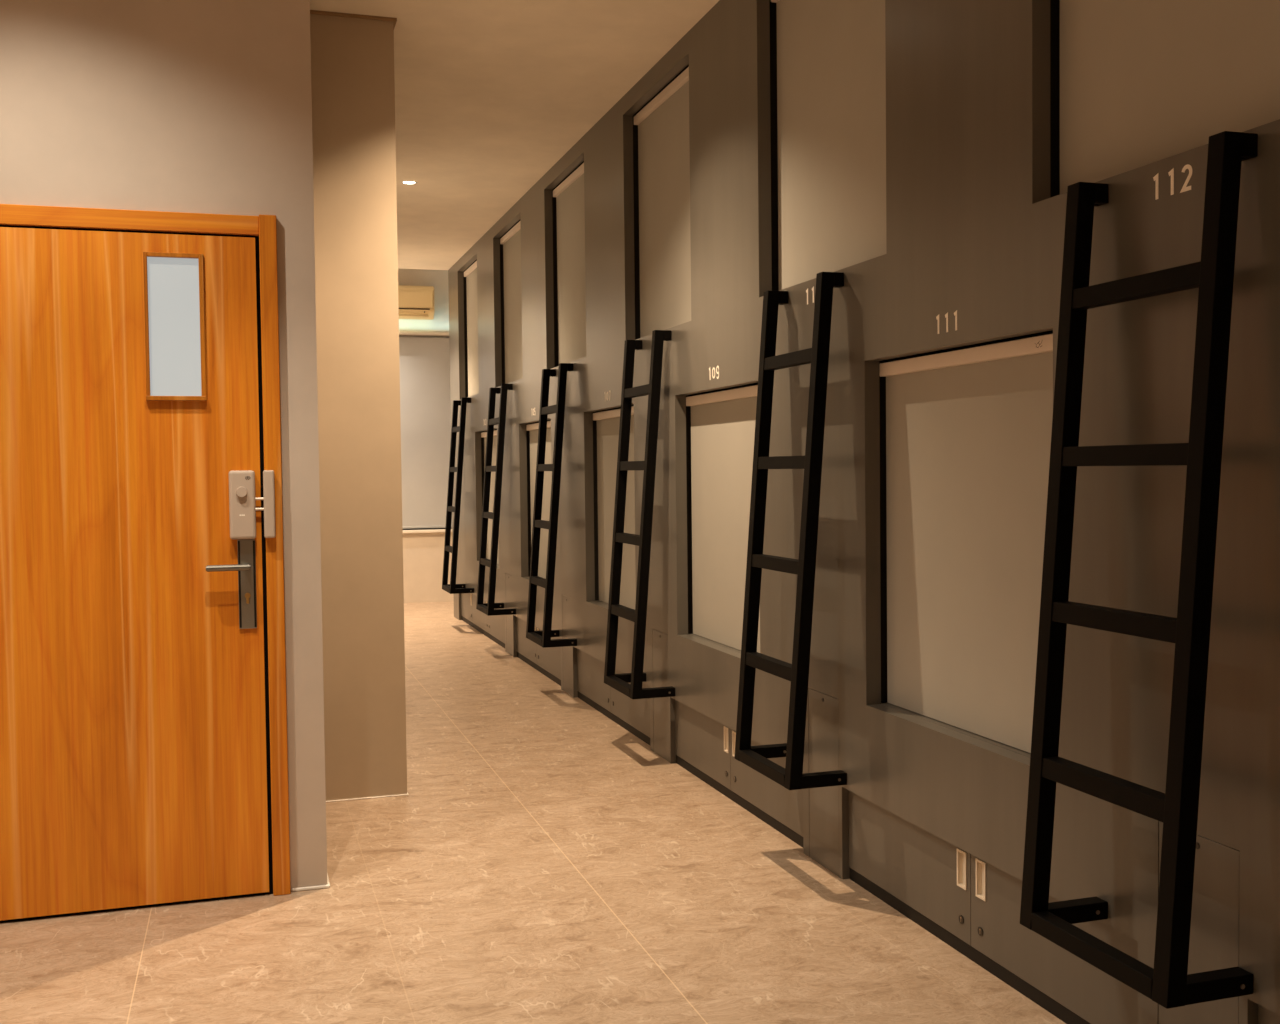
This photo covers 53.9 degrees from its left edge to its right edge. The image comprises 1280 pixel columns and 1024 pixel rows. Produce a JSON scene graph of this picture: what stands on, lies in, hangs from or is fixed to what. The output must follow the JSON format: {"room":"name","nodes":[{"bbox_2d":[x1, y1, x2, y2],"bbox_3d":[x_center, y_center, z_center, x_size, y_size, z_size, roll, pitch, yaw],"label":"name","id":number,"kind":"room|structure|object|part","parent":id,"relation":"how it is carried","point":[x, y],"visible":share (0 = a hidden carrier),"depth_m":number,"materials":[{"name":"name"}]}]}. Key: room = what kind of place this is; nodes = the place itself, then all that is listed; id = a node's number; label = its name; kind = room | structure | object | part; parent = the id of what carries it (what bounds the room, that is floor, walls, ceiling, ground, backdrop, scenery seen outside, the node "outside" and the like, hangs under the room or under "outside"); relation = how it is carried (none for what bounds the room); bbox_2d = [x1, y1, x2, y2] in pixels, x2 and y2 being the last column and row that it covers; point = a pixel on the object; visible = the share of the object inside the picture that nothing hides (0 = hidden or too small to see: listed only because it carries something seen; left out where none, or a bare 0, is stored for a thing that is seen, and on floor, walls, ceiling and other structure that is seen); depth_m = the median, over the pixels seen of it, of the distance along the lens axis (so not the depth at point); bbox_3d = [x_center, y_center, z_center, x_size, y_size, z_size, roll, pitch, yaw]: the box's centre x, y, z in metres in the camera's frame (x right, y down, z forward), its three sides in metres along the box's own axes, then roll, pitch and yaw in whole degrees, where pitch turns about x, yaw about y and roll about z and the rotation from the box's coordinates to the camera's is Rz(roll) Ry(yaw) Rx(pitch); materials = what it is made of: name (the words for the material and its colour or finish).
{"room":"capsule hotel dormitory","nodes":[
{"label":"capsule hotel dormitory","id":0,"kind":"room"},
{"bbox_2d":[0,0,326,891],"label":"wall","id":1,"kind":"structure","parent":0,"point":[186,106],"depth_m":3.84,"materials":[{"name":"beige paint"}]},
{"bbox_2d":[0,204,290,922],"bbox_3d":[-1.604,0.153,3.762,1.039,2.116,0.052,-1,2,-17],"label":"door frame","id":2,"kind":"structure","parent":1,"relation":"attached to","point":[263,228],"depth_m":3.89,"materials":[{"name":"orange wood"}]},
{"bbox_3d":[-1.620,-0.871,3.742,0.934,0.058,0.022,-1,2,-17],"label":"head casing","id":3,"kind":"part","parent":2,"relation":"part of","materials":[{"name":"orange wood"}]},
{"bbox_2d":[0,227,268,920],"bbox_3d":[-1.595,0.183,3.754,0.920,2.034,0.073,-1,2,-17],"label":"door","id":4,"kind":"structure","parent":2,"relation":"in","point":[133,766],"depth_m":3.79,"materials":[{"name":"orange wood"}]},
{"bbox_3d":[-1.411,-0.561,3.821,0.154,0.423,0.006,-1,2,-17],"label":"vision panel","id":5,"kind":"part","parent":4,"relation":"part of","materials":[{"name":"grey glass"}]},
{"bbox_3d":[-1.257,0.170,3.848,0.130,0.021,0.050,-1,2,-17],"label":"lever","id":6,"kind":"part","parent":4,"relation":"part of","materials":[{"name":"silver metal"}]},
{"bbox_3d":[-1.216,-0.061,3.844,0.033,0.033,0.012,-1,2,-17],"label":"thumb knob","id":7,"kind":"part","parent":4,"relation":"part of","materials":[{"name":"beige metal"}]},
{"bbox_3d":[-1.214,0.223,3.893,0.053,0.276,0.008,-1,2,-17],"label":"lever plate","id":8,"kind":"part","parent":4,"relation":"part of","materials":[{"name":"silver metal"}]},
{"bbox_2d":[310,14,406,800],"bbox_3d":[-1.175,-0.407,5.107,0.386,3.136,0.140,-1,2,-17],"label":"pillar","id":9,"kind":"structure","parent":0,"point":[353,82],"depth_m":5.05,"materials":[{"name":"paint"}]},
{"bbox_2d":[326,792,408,801],"bbox_3d":[-2.278,1.049,8.732,0.389,0.006,7.642,-1,2,-17],"label":"trim","id":10,"kind":"structure","parent":9,"relation":"attached to","point":[407,792],"depth_m":5.10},
{"bbox_2d":[398,268,453,602],"bbox_3d":[-2.018,-0.792,12.871,2.900,3.400,0.200,-1,2,-17],"label":"wall","id":11,"kind":"structure","parent":0,"point":[423,553],"depth_m":12.73,"materials":[{"name":"beige paint"}]},
{"bbox_2d":[398,285,434,319],"bbox_3d":[-2.480,-2.071,12.459,0.865,0.324,0.237,-1,2,-17],"label":"air conditioner","id":12,"kind":"object","parent":11,"relation":"attached to","point":[415,302],"visible":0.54,"depth_m":12.43,"materials":[{"name":"beige plastic"}]},
{"bbox_3d":[-2.451,-2.090,12.348,0.835,0.160,0.010,-1,2,-17],"label":"panel","id":13,"kind":"part","parent":12,"relation":"part of","materials":[{"name":"beige plastic"}]},
{"bbox_2d":[399,331,451,532],"bbox_3d":[-2.025,-0.803,12.810,2.550,2.017,0.290,-1,2,-17],"label":"window","id":14,"kind":"structure","parent":11,"relation":"in","point":[438,530],"depth_m":12.66,"materials":[{"name":"glass"}]},
{"bbox_2d":[399,330,448,331],"bbox_3d":[-2.213,-1.807,12.588,1.600,0.008,0.020,-1,2,-17],"label":"led strip","id":15,"kind":"object","parent":14,"relation":"on","point":[399,330],"visible":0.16,"depth_m":12.62,"materials":[{"name":"white plastic"}]},
{"bbox_2d":[399,336,451,528],"bbox_3d":[-2.037,-0.810,12.845,2.330,1.944,0.058,-1,2,-17],"label":"roller blind","id":16,"kind":"object","parent":14,"relation":"attached to","point":[425,414],"visible":0.25,"depth_m":12.78,"materials":[{"name":"fabric"}]},
{"bbox_3d":[-2.016,0.189,12.851,2.550,0.030,0.175,-1,2,-17],"label":"sill","id":17,"kind":"part","parent":14,"relation":"part of","materials":[{"name":"white paint"}]},
{"bbox_2d":[310,0,718,269],"bbox_3d":[-1.581,-2.004,4.592,5.022,0.100,13.020,-1,2,-17],"label":"ceiling","id":18,"kind":"structure","parent":0,"point":[490,95],"depth_m":5.96,"materials":[{"name":"paint"}]},
{"bbox_2d":[401,180,417,184],"bbox_3d":[-1.447,-2.064,7.894,0.104,0.006,0.104,-1,2,-17],"label":"recessed light","id":19,"kind":"object","parent":18,"relation":"in","point":[408,182],"visible":1,"depth_m":7.89,"materials":[{"name":"grey"}]},
{"bbox_2d":[0,601,1065,1023],"bbox_3d":[-1.332,1.211,5.491,6.100,0.120,14.600,-1,2,-17],"label":"floor","id":20,"kind":"structure","parent":0,"point":[540,863],"depth_m":3.71,"materials":[{"name":"beige tile"}]},
{"bbox_2d":[292,873,329,891],"bbox_3d":[-1.095,1.187,4.160,0.118,0.011,0.359,-1,2,-17],"label":"trim","id":21,"kind":"structure","parent":20,"relation":"on","point":[328,883],"depth_m":3.99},
{"bbox_2d":[461,593,504,647],"bbox_3d":[-1.147,0.839,10.252,0.281,0.298,2.067,-1,2,-17],"label":"storage cabinet","id":22,"kind":"object","parent":20,"relation":"on","point":[493,627],"visible":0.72,"depth_m":10.21,"materials":[{"name":"black"}]},
{"bbox_3d":[-1.495,0.800,10.927,0.018,0.258,0.566,-1,2,-17],"label":"cabinet door","id":23,"kind":"part","parent":22,"relation":"part of","materials":[{"name":"grey laminate"}]},
{"bbox_3d":[-1.302,0.818,10.316,0.018,0.258,0.713,-1,2,-17],"label":"cabinet door","id":24,"kind":"part","parent":22,"relation":"part of","materials":[{"name":"grey laminate"}]},
{"bbox_3d":[-1.077,0.840,9.601,0.018,0.258,0.781,-1,2,-17],"label":"cabinet door","id":25,"kind":"part","parent":22,"relation":"part of","materials":[{"name":"grey laminate"}]},
{"bbox_2d":[516,617,560,685],"bbox_3d":[-0.536,0.897,8.312,0.281,0.298,1.397,-1,2,-17],"label":"storage cabinet","id":26,"kind":"object","parent":20,"relation":"on","point":[547,661],"visible":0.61,"depth_m":8.27,"materials":[{"name":"black"}]},
{"bbox_3d":[-0.771,0.869,8.630,0.018,0.258,0.646,-1,2,-17],"label":"cabinet door","id":27,"kind":"part","parent":26,"relation":"part of","materials":[{"name":"grey laminate"}]},
{"bbox_3d":[-0.561,0.889,7.964,0.018,0.258,0.746,-1,2,-17],"label":"cabinet door","id":28,"kind":"part","parent":26,"relation":"part of","materials":[{"name":"grey laminate"}]},
{"bbox_2d":[577,649,649,744],"bbox_3d":[-0.018,0.947,6.667,0.281,0.298,1.447,-1,2,-17],"label":"storage cabinet","id":29,"kind":"object","parent":20,"relation":"on","point":[633,715],"visible":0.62,"depth_m":6.67,"materials":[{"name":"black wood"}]},
{"bbox_3d":[-0.252,0.919,6.983,0.018,0.258,0.701,-1,2,-17],"label":"cabinet door","id":30,"kind":"part","parent":29,"relation":"part of","materials":[{"name":"grey laminate"}]},
{"bbox_3d":[-0.035,0.940,6.293,0.018,0.258,0.741,-1,2,-17],"label":"cabinet door","id":31,"kind":"part","parent":29,"relation":"part of","materials":[{"name":"grey laminate"}]},
{"bbox_2d":[675,700,803,847],"bbox_3d":[0.499,0.996,5.025,0.281,0.298,1.402,-1,2,-17],"label":"storage cabinet","id":32,"kind":"object","parent":20,"relation":"on","point":[704,746],"visible":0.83,"depth_m":5.01,"materials":[{"name":"black"}]},
{"bbox_3d":[0.267,0.969,5.333,0.018,0.258,0.671,-1,2,-17],"label":"cabinet door","id":33,"kind":"part","parent":32,"relation":"part of","materials":[{"name":"grey laminate"}]},
{"bbox_2d":[725,728,726,750],"bbox_3d":[0.352,0.912,5.048,0.011,0.089,0.033,-1,2,-17],"label":"handle","id":34,"kind":"object","parent":32,"relation":"on","point":[725,728],"depth_m":5.06,"materials":[{"name":"beige metal"}]},
{"bbox_3d":[0.346,0.912,5.046,0.004,0.101,0.045,-1,2,-17],"label":"recessed pull","id":35,"kind":"part","parent":32,"relation":"part of","materials":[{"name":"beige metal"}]},
{"bbox_3d":[0.373,0.914,4.958,0.004,0.101,0.045,-1,2,-17],"label":"recessed pull","id":36,"kind":"part","parent":32,"relation":"part of","materials":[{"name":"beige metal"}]},
{"bbox_3d":[0.478,0.989,4.665,0.018,0.258,0.726,-1,2,-17],"label":"cabinet door","id":37,"kind":"part","parent":32,"relation":"part of","materials":[{"name":"grey laminate"}]},
{"bbox_2d":[848,790,1137,1023],"bbox_3d":[1.008,1.045,3.410,0.281,0.298,1.394,-1,2,-17],"label":"storage cabinet","id":38,"kind":"object","parent":20,"relation":"on","point":[968,903],"visible":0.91,"depth_m":3.32,"materials":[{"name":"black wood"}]},
{"bbox_3d":[0.783,1.018,3.697,0.018,0.258,0.708,-1,2,-17],"label":"cabinet door","id":39,"kind":"part","parent":38,"relation":"part of","materials":[{"name":"grey laminate"}]},
{"bbox_3d":[0.867,0.962,3.392,0.004,0.101,0.045,-1,2,-17],"label":"recessed pull","id":40,"kind":"part","parent":38,"relation":"part of","materials":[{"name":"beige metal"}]},
{"bbox_2d":[959,852,964,886],"bbox_3d":[0.873,0.962,3.394,0.011,0.089,0.033,-1,2,-17],"label":"handle","id":41,"kind":"object","parent":38,"relation":"on","point":[961,854],"depth_m":3.41,"materials":[{"name":"beige metal"}]},
{"bbox_3d":[0.894,0.964,3.304,0.004,0.101,0.045,-1,2,-17],"label":"recessed pull","id":42,"kind":"part","parent":38,"relation":"part of","materials":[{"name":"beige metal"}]},
{"bbox_2d":[978,862,983,897],"bbox_3d":[0.901,0.964,3.306,0.011,0.089,0.033,-1,2,-17],"label":"handle","id":43,"kind":"object","parent":38,"relation":"on","point":[980,864],"depth_m":3.32,"materials":[{"name":"beige metal"}]},
{"bbox_3d":[0.992,1.038,3.032,0.018,0.258,0.681,-1,2,-17],"label":"cabinet door","id":44,"kind":"part","parent":38,"relation":"part of","materials":[{"name":"grey laminate"}]},
{"bbox_2d":[1258,1004,1279,1023],"bbox_3d":[1.518,1.094,1.792,0.281,0.298,1.379,-1,2,-17],"label":"storage cabinet","id":45,"kind":"object","parent":20,"relation":"on","point":[1265,1016],"visible":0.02,"depth_m":2.38,"materials":[{"name":"black"}]},
{"bbox_2d":[448,0,1279,1023],"bbox_3d":[0.468,-0.439,5.494,0.600,3.136,12.620,-1,2,-17],"label":"wall","id":46,"kind":"structure","parent":0,"point":[976,207],"depth_m":3.41,"materials":[{"name":"grey paint"}]},
{"bbox_2d":[442,398,473,593],"bbox_3d":[-1.544,-0.141,10.581,0.199,1.612,0.464,-1,2,-17],"label":"ladder","id":47,"kind":"object","parent":46,"relation":"attached to","point":[452,588],"visible":1,"depth_m":10.40,"materials":[{"name":"black metal"}]},
{"bbox_3d":[-1.610,0.647,10.585,0.040,0.039,0.379,-1,2,-17],"label":"rail","id":48,"kind":"part","parent":47,"relation":"part of","materials":[{"name":"black metal"}]},
{"bbox_3d":[-1.623,-0.146,10.777,0.166,1.612,0.042,-1,2,-17],"label":"rail","id":49,"kind":"part","parent":47,"relation":"part of","materials":[{"name":"black metal"}]},
{"bbox_3d":[-1.497,-0.134,10.376,0.166,1.612,0.042,-1,2,-17],"label":"rail","id":50,"kind":"part","parent":47,"relation":"part of","materials":[{"name":"black metal"}]},
{"bbox_2d":[464,261,478,396],"bbox_3d":[-1.355,-1.511,10.463,0.044,1.098,0.942,-1,2,-17],"label":"roller blind","id":51,"kind":"object","parent":46,"relation":"attached to","point":[470,273],"visible":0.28,"depth_m":10.65,"materials":[{"name":"grey fabric"}]},
{"bbox_2d":[481,430,498,564],"bbox_3d":[-1.124,-0.113,9.826,0.044,1.039,0.949,-1,2,-17],"label":"roller blind","id":52,"kind":"object","parent":46,"relation":"attached to","point":[483,434],"visible":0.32,"depth_m":10.00,"materials":[{"name":"grey fabric"}]},
{"bbox_2d":[476,384,515,615],"bbox_3d":[-1.041,-0.092,8.984,0.199,1.612,0.464,-1,2,-17],"label":"ladder","id":53,"kind":"object","parent":46,"relation":"attached to","point":[491,608],"visible":1,"depth_m":8.81,"materials":[{"name":"black metal"}]},
{"bbox_3d":[-1.107,0.695,8.988,0.040,0.039,0.379,-1,2,-17],"label":"rail","id":54,"kind":"part","parent":53,"relation":"part of","materials":[{"name":"black metal"}]},
{"bbox_3d":[-1.121,-0.098,9.180,0.166,1.612,0.042,-1,2,-17],"label":"rail","id":55,"kind":"part","parent":53,"relation":"part of","materials":[{"name":"black metal"}]},
{"bbox_3d":[-0.994,-0.086,8.779,0.166,1.612,0.042,-1,2,-17],"label":"rail","id":56,"kind":"part","parent":53,"relation":"part of","materials":[{"name":"black metal"}]},
{"bbox_2d":[506,574,512,655],"bbox_3d":[-0.931,0.737,9.058,0.021,0.576,0.222,-1,2,-17],"label":"access hatch","id":57,"kind":"object","parent":46,"relation":"attached to","point":[509,625],"visible":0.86,"depth_m":9.05,"materials":[{"name":"grey laminate"}]},
{"bbox_2d":[500,221,522,383],"bbox_3d":[-0.865,-1.464,8.904,0.044,1.098,0.972,-1,2,-17],"label":"roller blind","id":58,"kind":"object","parent":46,"relation":"attached to","point":[511,241],"visible":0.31,"depth_m":9.05,"materials":[{"name":"grey fabric"}]},
{"bbox_2d":[526,421,551,578],"bbox_3d":[-0.608,-0.064,8.186,0.044,1.039,0.949,-1,2,-17],"label":"roller blind","id":59,"kind":"object","parent":46,"relation":"attached to","point":[533,428],"visible":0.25,"depth_m":8.30,"materials":[{"name":"grey fabric"}]},
{"bbox_2d":[526,363,576,647],"bbox_3d":[-0.533,-0.044,7.370,0.199,1.612,0.464,-1,2,-17],"label":"ladder","id":60,"kind":"object","parent":46,"relation":"attached to","point":[542,638],"visible":1,"depth_m":7.20,"materials":[{"name":"black metal"}]},
{"bbox_3d":[-0.599,0.744,7.373,0.040,0.039,0.379,-1,2,-17],"label":"rail","id":61,"kind":"part","parent":60,"relation":"part of","materials":[{"name":"black metal"}]},
{"bbox_3d":[-0.612,-0.049,7.566,0.166,1.612,0.042,-1,2,-17],"label":"rail","id":62,"kind":"part","parent":60,"relation":"part of","materials":[{"name":"black metal"}]},
{"bbox_3d":[-0.486,-0.037,7.165,0.166,1.612,0.042,-1,2,-17],"label":"rail","id":63,"kind":"part","parent":60,"relation":"part of","materials":[{"name":"black metal"}]},
{"bbox_2d":[562,595,572,696],"bbox_3d":[-0.421,0.786,7.437,0.021,0.576,0.222,-1,2,-17],"label":"access hatch","id":64,"kind":"object","parent":46,"relation":"attached to","point":[566,601],"visible":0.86,"depth_m":7.43,"materials":[{"name":"grey laminate"}]},
{"bbox_2d":[553,163,585,363],"bbox_3d":[-0.368,-1.416,7.326,0.044,1.098,0.952,-1,2,-17],"label":"roller blind","id":65,"kind":"object","parent":46,"relation":"attached to","point":[570,208],"visible":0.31,"depth_m":7.44,"materials":[{"name":"grey fabric"}]},
{"bbox_2d":[593,406,635,609],"bbox_3d":[-0.093,-0.015,6.551,0.044,1.039,0.949,-1,2,-17],"label":"roller blind","id":66,"kind":"object","parent":46,"relation":"attached to","point":[608,422],"visible":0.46,"depth_m":6.74,"materials":[{"name":"grey fabric"}]},
{"bbox_2d":[604,330,674,698],"bbox_3d":[-0.017,0.006,5.731,0.199,1.612,0.464,-1,2,-17],"label":"ladder","id":67,"kind":"object","parent":46,"relation":"attached to","point":[620,682],"visible":1,"depth_m":5.56,"materials":[{"name":"black metal"}]},
{"bbox_3d":[-0.083,0.793,5.734,0.040,0.039,0.379,-1,2,-17],"label":"rail","id":68,"kind":"part","parent":67,"relation":"part of","materials":[{"name":"black metal"}]},
{"bbox_3d":[-0.096,0.000,5.927,0.166,1.612,0.042,-1,2,-17],"label":"rail","id":69,"kind":"part","parent":67,"relation":"part of","materials":[{"name":"black metal"}]},
{"bbox_3d":[0.030,0.012,5.526,0.166,1.612,0.042,-1,2,-17],"label":"rail","id":70,"kind":"part","parent":67,"relation":"part of","materials":[{"name":"black metal"}]},
{"bbox_2d":[653,629,668,761],"bbox_3d":[0.103,0.836,5.774,0.021,0.576,0.222,-1,2,-17],"label":"access hatch","id":71,"kind":"object","parent":46,"relation":"attached to","point":[660,640],"visible":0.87,"depth_m":5.77,"materials":[{"name":"grey laminate"}]},
{"bbox_2d":[634,67,690,337],"bbox_3d":[0.139,-1.367,5.717,0.044,1.098,0.957,-1,2,-17],"label":"roller blind","id":72,"kind":"object","parent":46,"relation":"attached to","point":[663,123],"visible":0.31,"depth_m":5.78,"materials":[{"name":"grey fabric"}]},
{"bbox_2d":[709,366,718,379],"bbox_3d":[0.296,-0.556,5.030,0.001,0.055,0.112,-1,2,-17],"label":"room number","id":73,"kind":"object","parent":46,"relation":"attached to","point":[717,366],"visible":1,"depth_m":5.03,"materials":[{"name":"white plastic"}]},
{"bbox_2d":[686,385,759,652],"bbox_3d":[0.369,0.030,5.083,0.044,1.039,0.949,-1,2,-17],"label":"roller blind","id":74,"kind":"object","parent":46,"relation":"attached to","point":[722,422],"visible":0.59,"depth_m":5.19,"materials":[{"name":"grey fabric"}]},
{"bbox_3d":[-0.093,0.511,6.644,0.080,0.012,7.694,-1,2,-17],"label":"pod sill","id":75,"kind":"part","parent":46,"relation":"part of","materials":[{"name":"grey laminate"}]},
{"bbox_2d":[734,272,846,789],"bbox_3d":[0.482,0.053,4.147,0.199,1.612,0.464,-1,2,-17],"label":"ladder","id":76,"kind":"object","parent":46,"relation":"attached to","point":[791,777],"visible":1,"depth_m":4.00,"materials":[{"name":"black metal"}]},
{"bbox_3d":[0.403,0.048,4.344,0.166,1.612,0.042,-1,2,-17],"label":"rail","id":77,"kind":"part","parent":76,"relation":"part of","materials":[{"name":"black metal"}]},
{"bbox_3d":[0.416,0.841,4.151,0.040,0.039,0.379,-1,2,-17],"label":"rail","id":78,"kind":"part","parent":76,"relation":"part of","materials":[{"name":"black metal"}]},
{"bbox_3d":[0.529,0.060,3.942,0.166,1.612,0.042,-1,2,-17],"label":"rail","id":79,"kind":"part","parent":76,"relation":"part of","materials":[{"name":"black metal"}]},
{"bbox_2d":[806,286,813,303],"bbox_3d":[0.571,-0.716,4.145,0.001,0.053,0.113,-1,2,-17],"label":"room number","id":80,"kind":"object","parent":46,"relation":"attached to","point":[813,286],"visible":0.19,"depth_m":4.15,"materials":[{"name":"white"}]},
{"bbox_2d":[809,688,838,876],"bbox_3d":[0.613,0.885,4.155,0.021,0.576,0.222,-1,2,-17],"label":"wall panel","id":81,"kind":"object","parent":46,"relation":"attached to","point":[823,708],"visible":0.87,"depth_m":4.15,"materials":[{"name":"grey laminate"}]},
{"bbox_2d":[771,0,886,289],"bbox_3d":[0.643,-1.319,4.118,0.044,1.098,0.958,-1,2,-17],"label":"roller blind","id":82,"kind":"object","parent":46,"relation":"attached to","point":[831,54],"visible":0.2,"depth_m":4.17,"materials":[{"name":"grey fabric"}]},
{"bbox_2d":[936,310,956,333],"bbox_3d":[0.820,-0.507,3.368,0.001,0.053,0.105,-1,2,-17],"label":"room number","id":83,"kind":"object","parent":46,"relation":"attached to","point":[955,312],"visible":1,"depth_m":3.36,"materials":[{"name":"white"}]},
{"bbox_2d":[879,333,1052,752],"bbox_3d":[0.897,0.080,3.406,0.044,1.039,0.950,-1,2,-17],"label":"roller blind","id":84,"kind":"object","parent":46,"relation":"attached to","point":[969,430],"visible":0.73,"depth_m":3.42,"materials":[{"name":"grey fabric"}]},
{"bbox_2d":[1020,131,1257,1008],"bbox_3d":[0.987,0.102,2.544,0.199,1.612,0.464,-1,2,-17],"label":"ladder","id":85,"kind":"object","parent":46,"relation":"attached to","point":[1169,985],"visible":1,"depth_m":2.40,"materials":[{"name":"black metal"}]},
{"bbox_3d":[0.908,0.096,2.740,0.166,1.612,0.042,-1,2,-17],"label":"rail","id":86,"kind":"part","parent":85,"relation":"part of","materials":[{"name":"black metal"}]},
{"bbox_3d":[0.921,0.889,2.547,0.040,0.039,0.379,-1,2,-17],"label":"rail","id":87,"kind":"part","parent":85,"relation":"part of","materials":[{"name":"black metal"}]},
{"bbox_3d":[1.034,0.108,2.338,0.166,1.612,0.042,-1,2,-17],"label":"rail","id":88,"kind":"part","parent":85,"relation":"part of","materials":[{"name":"black metal"}]},
{"bbox_2d":[1060,0,1279,193],"bbox_3d":[1.141,-1.272,2.536,0.044,1.098,0.963,-1,2,-17],"label":"roller blind","id":89,"kind":"object","parent":46,"relation":"attached to","point":[1143,82],"visible":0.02,"depth_m":2.69,"materials":[{"name":"grey fabric"}]},
{"bbox_2d":[1153,164,1191,199],"bbox_3d":[1.075,-0.667,2.543,0.001,0.054,0.112,-1,2,-17],"label":"room number","id":90,"kind":"object","parent":46,"relation":"attached to","point":[1156,177],"visible":1,"depth_m":2.54,"materials":[{"name":"white"}]},
{"bbox_2d":[1158,821,1239,1023],"bbox_3d":[1.125,0.934,2.529,0.021,0.576,0.222,-1,2,-17],"label":"wall panel","id":91,"kind":"object","parent":46,"relation":"attached to","point":[1214,929],"visible":0.58,"depth_m":2.48,"materials":[{"name":"grey laminate"}]},
{"bbox_3d":[-2.320,-0.517,8.748,0.384,3.136,7.496,-1,2,-17],"label":"wall","id":92,"kind":"structure","parent":0,"visible":0},
{"bbox_2d":[310,10,396,27],"bbox_3d":[-1.464,-1.995,5.938,0.396,0.012,2.012,-1,2,-17],"label":"trim","id":93,"kind":"structure","parent":92,"relation":"attached to","point":[394,20],"depth_m":4.99,"materials":[{"name":"paint"}]}
]}

